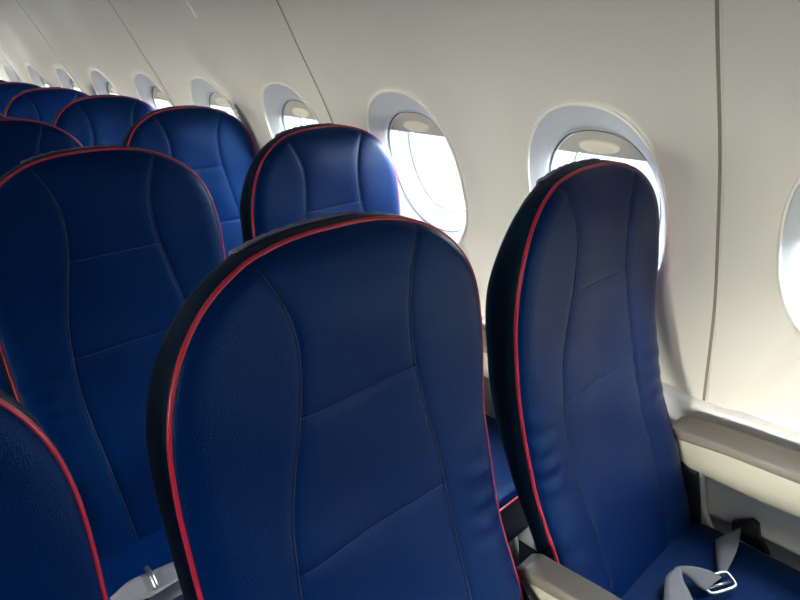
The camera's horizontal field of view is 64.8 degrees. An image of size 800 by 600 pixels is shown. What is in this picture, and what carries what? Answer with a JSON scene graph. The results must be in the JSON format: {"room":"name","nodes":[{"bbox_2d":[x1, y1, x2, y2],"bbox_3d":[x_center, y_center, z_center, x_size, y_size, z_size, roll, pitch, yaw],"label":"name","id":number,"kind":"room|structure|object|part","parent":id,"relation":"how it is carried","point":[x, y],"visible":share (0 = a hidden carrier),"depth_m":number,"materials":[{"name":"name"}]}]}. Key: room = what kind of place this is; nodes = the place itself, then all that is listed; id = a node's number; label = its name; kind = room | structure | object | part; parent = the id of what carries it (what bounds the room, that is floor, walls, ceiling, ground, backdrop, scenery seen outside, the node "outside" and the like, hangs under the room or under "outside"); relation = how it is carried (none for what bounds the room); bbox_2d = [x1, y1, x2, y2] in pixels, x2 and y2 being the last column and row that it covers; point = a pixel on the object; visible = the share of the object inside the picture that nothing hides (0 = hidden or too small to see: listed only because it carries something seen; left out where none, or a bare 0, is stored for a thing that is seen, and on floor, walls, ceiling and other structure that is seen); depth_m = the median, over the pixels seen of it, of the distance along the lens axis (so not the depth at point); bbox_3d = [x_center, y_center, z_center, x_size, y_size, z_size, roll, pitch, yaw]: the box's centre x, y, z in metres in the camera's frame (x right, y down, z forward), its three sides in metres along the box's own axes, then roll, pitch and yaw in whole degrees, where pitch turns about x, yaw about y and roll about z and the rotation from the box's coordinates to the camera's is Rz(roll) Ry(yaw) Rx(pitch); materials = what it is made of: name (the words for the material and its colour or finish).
{"room":"aircraft cabin","nodes":[
{"label":"aircraft cabin","id":0,"kind":"room"},
{"bbox_2d":[0,0,799,431],"bbox_3d":[0.380,0.060,1.296,0.464,1.660,10.493,-20,29,-40],"label":"wall","id":1,"kind":"structure","parent":0,"point":[487,71],"depth_m":1.25,"materials":[{"name":"beige plastic"}]},
{"bbox_2d":[3,64,22,81],"bbox_3d":[-2.300,-1.274,3.983,0.270,0.429,0.342,-20,29,-40],"label":"window","id":2,"kind":"structure","parent":1,"relation":"in","point":[18,77],"depth_m":3.92,"materials":[{"name":"white plastic"}]},
{"bbox_2d":[27,65,49,86],"bbox_3d":[-1.959,-1.141,3.653,0.270,0.429,0.342,-20,29,-40],"label":"window","id":3,"kind":"structure","parent":1,"relation":"in","point":[44,82],"depth_m":3.61,"materials":[{"name":"white plastic"}]},
{"bbox_2d":[16,0,82,91],"bbox_3d":[-1.612,-0.960,3.129,0.457,1.140,0.017,-20,29,-40],"label":"trim","id":4,"kind":"structure","parent":1,"relation":"attached to","point":[16,0],"depth_m":2.98,"materials":[{"name":"beige plastic"}]},
{"bbox_2d":[55,67,81,91],"bbox_3d":[-1.618,-1.008,3.322,0.270,0.429,0.342,-20,29,-40],"label":"window","id":5,"kind":"structure","parent":1,"relation":"in","point":[73,83],"depth_m":3.27,"materials":[{"name":"white plastic"}]},
{"bbox_3d":[-1.599,-1.025,3.334,0.219,0.407,0.342,-20,29,-40],"label":"frame","id":6,"kind":"part","parent":5,"relation":"part of","materials":[{"name":"white plastic"}]},
{"bbox_2d":[90,70,119,94],"bbox_3d":[-1.277,-0.875,2.992,0.270,0.429,0.342,-20,29,-40],"label":"window","id":7,"kind":"structure","parent":1,"relation":"in","point":[110,88],"depth_m":2.93,"materials":[{"name":"white plastic"}]},
{"bbox_3d":[-1.258,-0.892,3.004,0.219,0.407,0.342,-20,29,-40],"label":"frame","id":8,"kind":"part","parent":7,"relation":"part of","materials":[{"name":"white plastic"}]},
{"bbox_2d":[108,83,117,93],"bbox_3d":[-1.315,-0.979,2.910,0.025,0.053,0.203,-20,29,-40],"label":"shade","id":9,"kind":"object","parent":7,"relation":"attached to","point":[111,90],"depth_m":2.94,"materials":[{"name":"grey plastic"}]},
{"bbox_2d":[108,0,174,105],"bbox_3d":[-0.914,-0.686,2.451,0.458,1.140,0.017,-20,29,-40],"label":"trim","id":10,"kind":"structure","parent":1,"relation":"attached to","point":[108,0],"depth_m":2.32,"materials":[{"name":"beige plastic"}]},
{"bbox_2d":[134,73,171,108],"bbox_3d":[-0.936,-0.742,2.662,0.270,0.429,0.342,-20,29,-40],"label":"window","id":11,"kind":"structure","parent":1,"relation":"in","point":[160,100],"depth_m":2.62,"materials":[{"name":"white plastic"}]},
{"bbox_3d":[-0.918,-0.758,2.674,0.219,0.407,0.342,-20,29,-40],"label":"frame","id":12,"kind":"part","parent":11,"relation":"part of","materials":[{"name":"white plastic"}]},
{"bbox_2d":[153,87,167,100],"bbox_3d":[-0.974,-0.845,2.580,0.025,0.053,0.203,-20,29,-40],"label":"shade","id":13,"kind":"object","parent":11,"relation":"attached to","point":[158,95],"depth_m":2.60,"materials":[{"name":"grey plastic"}]},
{"bbox_3d":[-0.975,-0.837,2.582,0.016,0.028,0.090,-20,29,-40],"label":"shade handle","id":14,"kind":"part","parent":11,"relation":"part of","materials":[{"name":"beige plastic"}]},
{"bbox_2d":[189,77,245,121],"bbox_3d":[-0.598,-0.610,2.334,0.270,0.429,0.342,-20,29,-40],"label":"window","id":15,"kind":"structure","parent":1,"relation":"in","point":[217,100],"depth_m":2.26,"materials":[{"name":"white plastic"}]},
{"bbox_2d":[211,93,230,107],"bbox_3d":[-0.637,-0.715,2.251,0.023,0.050,0.198,-20,29,-40],"label":"shade","id":16,"kind":"object","parent":15,"relation":"attached to","point":[217,99],"depth_m":2.26,"materials":[{"name":"grey plastic"}]},
{"bbox_3d":[-0.638,-0.708,2.252,0.016,0.028,0.090,-20,29,-40],"label":"shade handle","id":17,"kind":"part","parent":15,"relation":"part of","materials":[{"name":"beige plastic"}]},
{"bbox_3d":[-0.580,-0.626,2.346,0.219,0.407,0.342,-20,29,-40],"label":"frame","id":18,"kind":"part","parent":15,"relation":"part of","materials":[{"name":"white plastic"}]},
{"bbox_2d":[262,82,319,138],"bbox_3d":[-0.268,-0.480,2.014,0.270,0.429,0.342,-20,29,-40],"label":"window","id":19,"kind":"structure","parent":1,"relation":"in","point":[294,112],"depth_m":1.95,"materials":[{"name":"white plastic"}]},
{"bbox_3d":[-0.249,-0.497,2.026,0.219,0.407,0.342,-20,29,-40],"label":"frame","id":20,"kind":"part","parent":19,"relation":"part of","materials":[{"name":"white plastic"}]},
{"bbox_2d":[284,101,315,119],"bbox_3d":[-0.306,-0.584,1.932,0.025,0.053,0.203,-20,29,-40],"label":"shade","id":21,"kind":"object","parent":19,"relation":"attached to","point":[298,109],"depth_m":1.93,"materials":[{"name":"grey plastic"}]},
{"bbox_3d":[-0.307,-0.576,1.934,0.016,0.028,0.090,-20,29,-40],"label":"shade handle","id":22,"kind":"part","parent":19,"relation":"part of","materials":[{"name":"beige plastic"}]},
{"bbox_2d":[275,0,334,123],"bbox_3d":[-0.217,-0.413,1.774,0.461,1.140,0.017,-20,29,-40],"label":"trim","id":23,"kind":"structure","parent":1,"relation":"attached to","point":[277,1],"depth_m":1.65,"materials":[{"name":"beige plastic"}]},
{"bbox_2d":[367,90,467,243],"bbox_3d":[0.079,-0.345,1.678,0.270,0.429,0.342,-20,29,-40],"label":"window","id":24,"kind":"structure","parent":1,"relation":"in","point":[416,192],"depth_m":1.76,"materials":[{"name":"white plastic"}]},
{"bbox_3d":[0.040,-0.441,1.599,0.016,0.028,0.090,-20,29,-40],"label":"shade handle","id":25,"kind":"part","parent":24,"relation":"part of","materials":[{"name":"beige plastic"}]},
{"bbox_2d":[391,113,443,136],"bbox_3d":[0.041,-0.449,1.596,0.025,0.053,0.203,-20,29,-40],"label":"shade","id":26,"kind":"object","parent":24,"relation":"attached to","point":[420,123],"depth_m":1.59,"materials":[{"name":"grey plastic"}]},
{"bbox_3d":[0.097,-0.362,1.690,0.219,0.407,0.342,-20,29,-40],"label":"frame","id":27,"kind":"part","parent":24,"relation":"part of","materials":[{"name":"white plastic"}]},
{"bbox_2d":[526,103,667,276],"bbox_3d":[0.435,-0.206,1.333,0.270,0.429,0.342,-20,29,-40],"label":"window","id":28,"kind":"structure","parent":1,"relation":"in","point":[569,149],"depth_m":1.24,"materials":[{"name":"white plastic"}]},
{"bbox_3d":[0.395,-0.304,1.251,0.016,0.028,0.090,-20,29,-40],"label":"shade handle","id":29,"kind":"part","parent":28,"relation":"part of","materials":[{"name":"beige plastic"}]},
{"bbox_2d":[558,131,645,160],"bbox_3d":[0.396,-0.311,1.250,0.023,0.050,0.198,-20,29,-40],"label":"shade","id":30,"kind":"object","parent":28,"relation":"attached to","point":[603,143],"depth_m":1.24,"materials":[{"name":"grey plastic"}]},
{"bbox_3d":[0.453,-0.223,1.345,0.219,0.407,0.342,-20,29,-40],"label":"frame","id":31,"kind":"part","parent":28,"relation":"part of","materials":[{"name":"white plastic"}]},
{"bbox_2d":[482,316,799,570],"bbox_3d":[0.523,0.464,1.606,0.055,0.658,10.493,-20,29,-40],"label":"lower wall panel","id":32,"kind":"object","parent":1,"relation":"attached to","point":[679,404],"depth_m":1.32,"materials":[{"name":"white plastic"}]},
{"bbox_2d":[701,0,724,401],"bbox_3d":[0.509,-0.127,1.065,0.454,1.140,0.017,-20,29,-40],"label":"trim","id":33,"kind":"structure","parent":1,"relation":"attached to","point":[717,4],"depth_m":1.07,"materials":[{"name":"beige plastic"}]},
{"bbox_2d":[777,176,799,331],"bbox_3d":[0.786,-0.069,0.992,0.270,0.429,0.342,-20,29,-40],"label":"window","id":34,"kind":"structure","parent":1,"relation":"in","point":[797,183],"depth_m":1.07,"materials":[{"name":"white plastic"}]},
{"bbox_2d":[518,539,536,563],"bbox_3d":[-0.768,1.250,0.590,4.000,0.060,10.493,-20,29,-40],"label":"floor","id":35,"kind":"structure","parent":0,"point":[525,551],"depth_m":1.81,"materials":[{"name":"grey carpet"}]},
{"bbox_2d":[0,81,41,113],"bbox_3d":[-1.825,-0.528,3.353,0.522,1.180,0.669,-20,29,-40],"label":"seat","id":36,"kind":"object","parent":35,"relation":"on","point":[8,90],"visible":0.09,"depth_m":3.30,"materials":[{"name":"blue leather"}]},
{"bbox_2d":[0,117,82,394],"bbox_3d":[-0.835,0.147,1.678,0.517,1.180,0.669,-20,29,-40],"label":"seat","id":37,"kind":"object","parent":35,"relation":"on","point":[21,139],"visible":0.12,"depth_m":1.68,"materials":[{"name":"blue leather"}]},
{"bbox_2d":[2,87,88,124],"bbox_3d":[-1.369,-0.350,2.911,0.522,1.180,0.669,-20,29,-40],"label":"seat","id":38,"kind":"object","parent":35,"relation":"on","point":[42,104],"visible":0.2,"depth_m":2.84,"materials":[{"name":"blue leather"}]},
{"bbox_2d":[0,389,107,599],"bbox_3d":[-0.229,0.670,0.380,0.517,1.180,0.669,-20,29,-40],"label":"seat","id":39,"kind":"object","parent":35,"relation":"on","point":[48,551],"visible":1,"depth_m":0.50,"materials":[{"name":"blue leather"}]},
{"bbox_2d":[51,94,155,146],"bbox_3d":[-0.913,-0.172,2.469,0.522,1.180,0.669,-20,29,-40],"label":"seat","id":40,"kind":"object","parent":35,"relation":"on","point":[105,119],"visible":0.19,"depth_m":2.41,"materials":[{"name":"blue leather"}]},
{"bbox_2d":[0,145,225,599],"bbox_3d":[-0.348,0.338,1.205,0.517,1.180,0.669,-20,29,-40],"label":"seat","id":41,"kind":"object","parent":35,"relation":"on","point":[102,247],"visible":0.52,"depth_m":1.19,"materials":[{"name":"blue leather"}]},
{"bbox_2d":[99,527,172,599],"bbox_3d":[-0.303,0.559,1.200,0.444,0.145,0.475,-20,29,-40],"label":"cushion","id":42,"kind":"object","parent":41,"relation":"on","point":[125,565],"depth_m":1.17,"materials":[{"name":"blue leather"}]},
{"bbox_2d":[121,105,256,257],"bbox_3d":[-0.450,0.009,2.020,0.522,1.180,0.669,-20,29,-40],"label":"seat","id":43,"kind":"object","parent":35,"relation":"on","point":[213,143],"visible":0.25,"depth_m":2.04,"materials":[{"name":"blue leather"}]},
{"bbox_2d":[145,211,620,599],"bbox_3d":[0.153,0.534,0.719,0.517,1.180,0.669,-20,29,-40],"label":"seat","id":44,"kind":"object","parent":35,"relation":"on","point":[316,425],"visible":1,"depth_m":0.70,"materials":[{"name":"blue leather"}]},
{"bbox_3d":[0.357,0.500,0.841,0.042,0.076,0.455,-20,29,-40],"label":"armrest","id":45,"kind":"part","parent":44,"relation":"part of","materials":[{"name":"beige plastic"}]},
{"bbox_2d":[240,123,528,567],"bbox_3d":[0.038,0.200,1.547,0.522,1.180,0.669,-20,29,-40],"label":"seat","id":46,"kind":"object","parent":35,"relation":"on","point":[310,171],"visible":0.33,"depth_m":1.49,"materials":[{"name":"blue leather"}]},
{"bbox_3d":[-0.126,-0.033,1.589,0.460,0.774,0.261,-20,29,-40],"label":"backrest","id":47,"kind":"part","parent":46,"relation":"part of","materials":[{"name":"blue leather"}]},
{"bbox_3d":[0.233,0.152,1.655,0.070,0.076,0.455,-20,29,-40],"label":"armrest","id":48,"kind":"part","parent":46,"relation":"part of","materials":[{"name":"beige plastic"}]},
{"bbox_2d":[485,414,528,542],"bbox_3d":[0.081,0.422,1.540,0.444,0.145,0.475,-20,29,-40],"label":"cushion","id":49,"kind":"object","parent":46,"relation":"on","point":[513,518],"depth_m":1.40,"materials":[{"name":"blue leather"}]},
{"bbox_3d":[0.291,0.643,1.642,0.036,0.285,0.075,-20,29,-40],"label":"leg","id":50,"kind":"part","parent":46,"relation":"part of","materials":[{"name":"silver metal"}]},
{"bbox_2d":[485,158,799,599],"bbox_3d":[0.547,0.399,1.054,0.522,1.180,0.692,-20,29,-40],"label":"seat","id":51,"kind":"object","parent":35,"relation":"on","point":[611,491],"visible":0.98,"depth_m":1.10,"materials":[{"name":"blue leather"}]},
{"bbox_3d":[0.376,0.163,1.103,0.460,0.774,0.261,-20,29,-40],"label":"backrest","id":52,"kind":"part","parent":51,"relation":"part of","materials":[{"name":"blue leather"}]},
{"bbox_2d":[621,520,799,599],"bbox_3d":[0.582,0.618,1.055,0.444,0.145,0.475,-20,29,-40],"label":"cushion","id":53,"kind":"object","parent":51,"relation":"on","point":[754,574],"depth_m":1.16,"materials":[{"name":"blue leather"}]},
{"bbox_3d":[0.734,0.348,1.169,0.070,0.076,0.455,-20,29,-40],"label":"armrest","id":54,"kind":"part","parent":51,"relation":"part of","materials":[{"name":"beige plastic"}]},
{"bbox_3d":[0.798,0.450,1.162,0.027,0.120,0.460,-20,29,-40],"label":"panel","id":55,"kind":"part","parent":51,"relation":"part of","materials":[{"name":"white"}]},
{"bbox_3d":[0.740,0.362,1.182,0.042,0.076,0.455,-20,29,-40],"label":"armrest","id":56,"kind":"part","parent":51,"relation":"part of","materials":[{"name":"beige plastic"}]}
]}

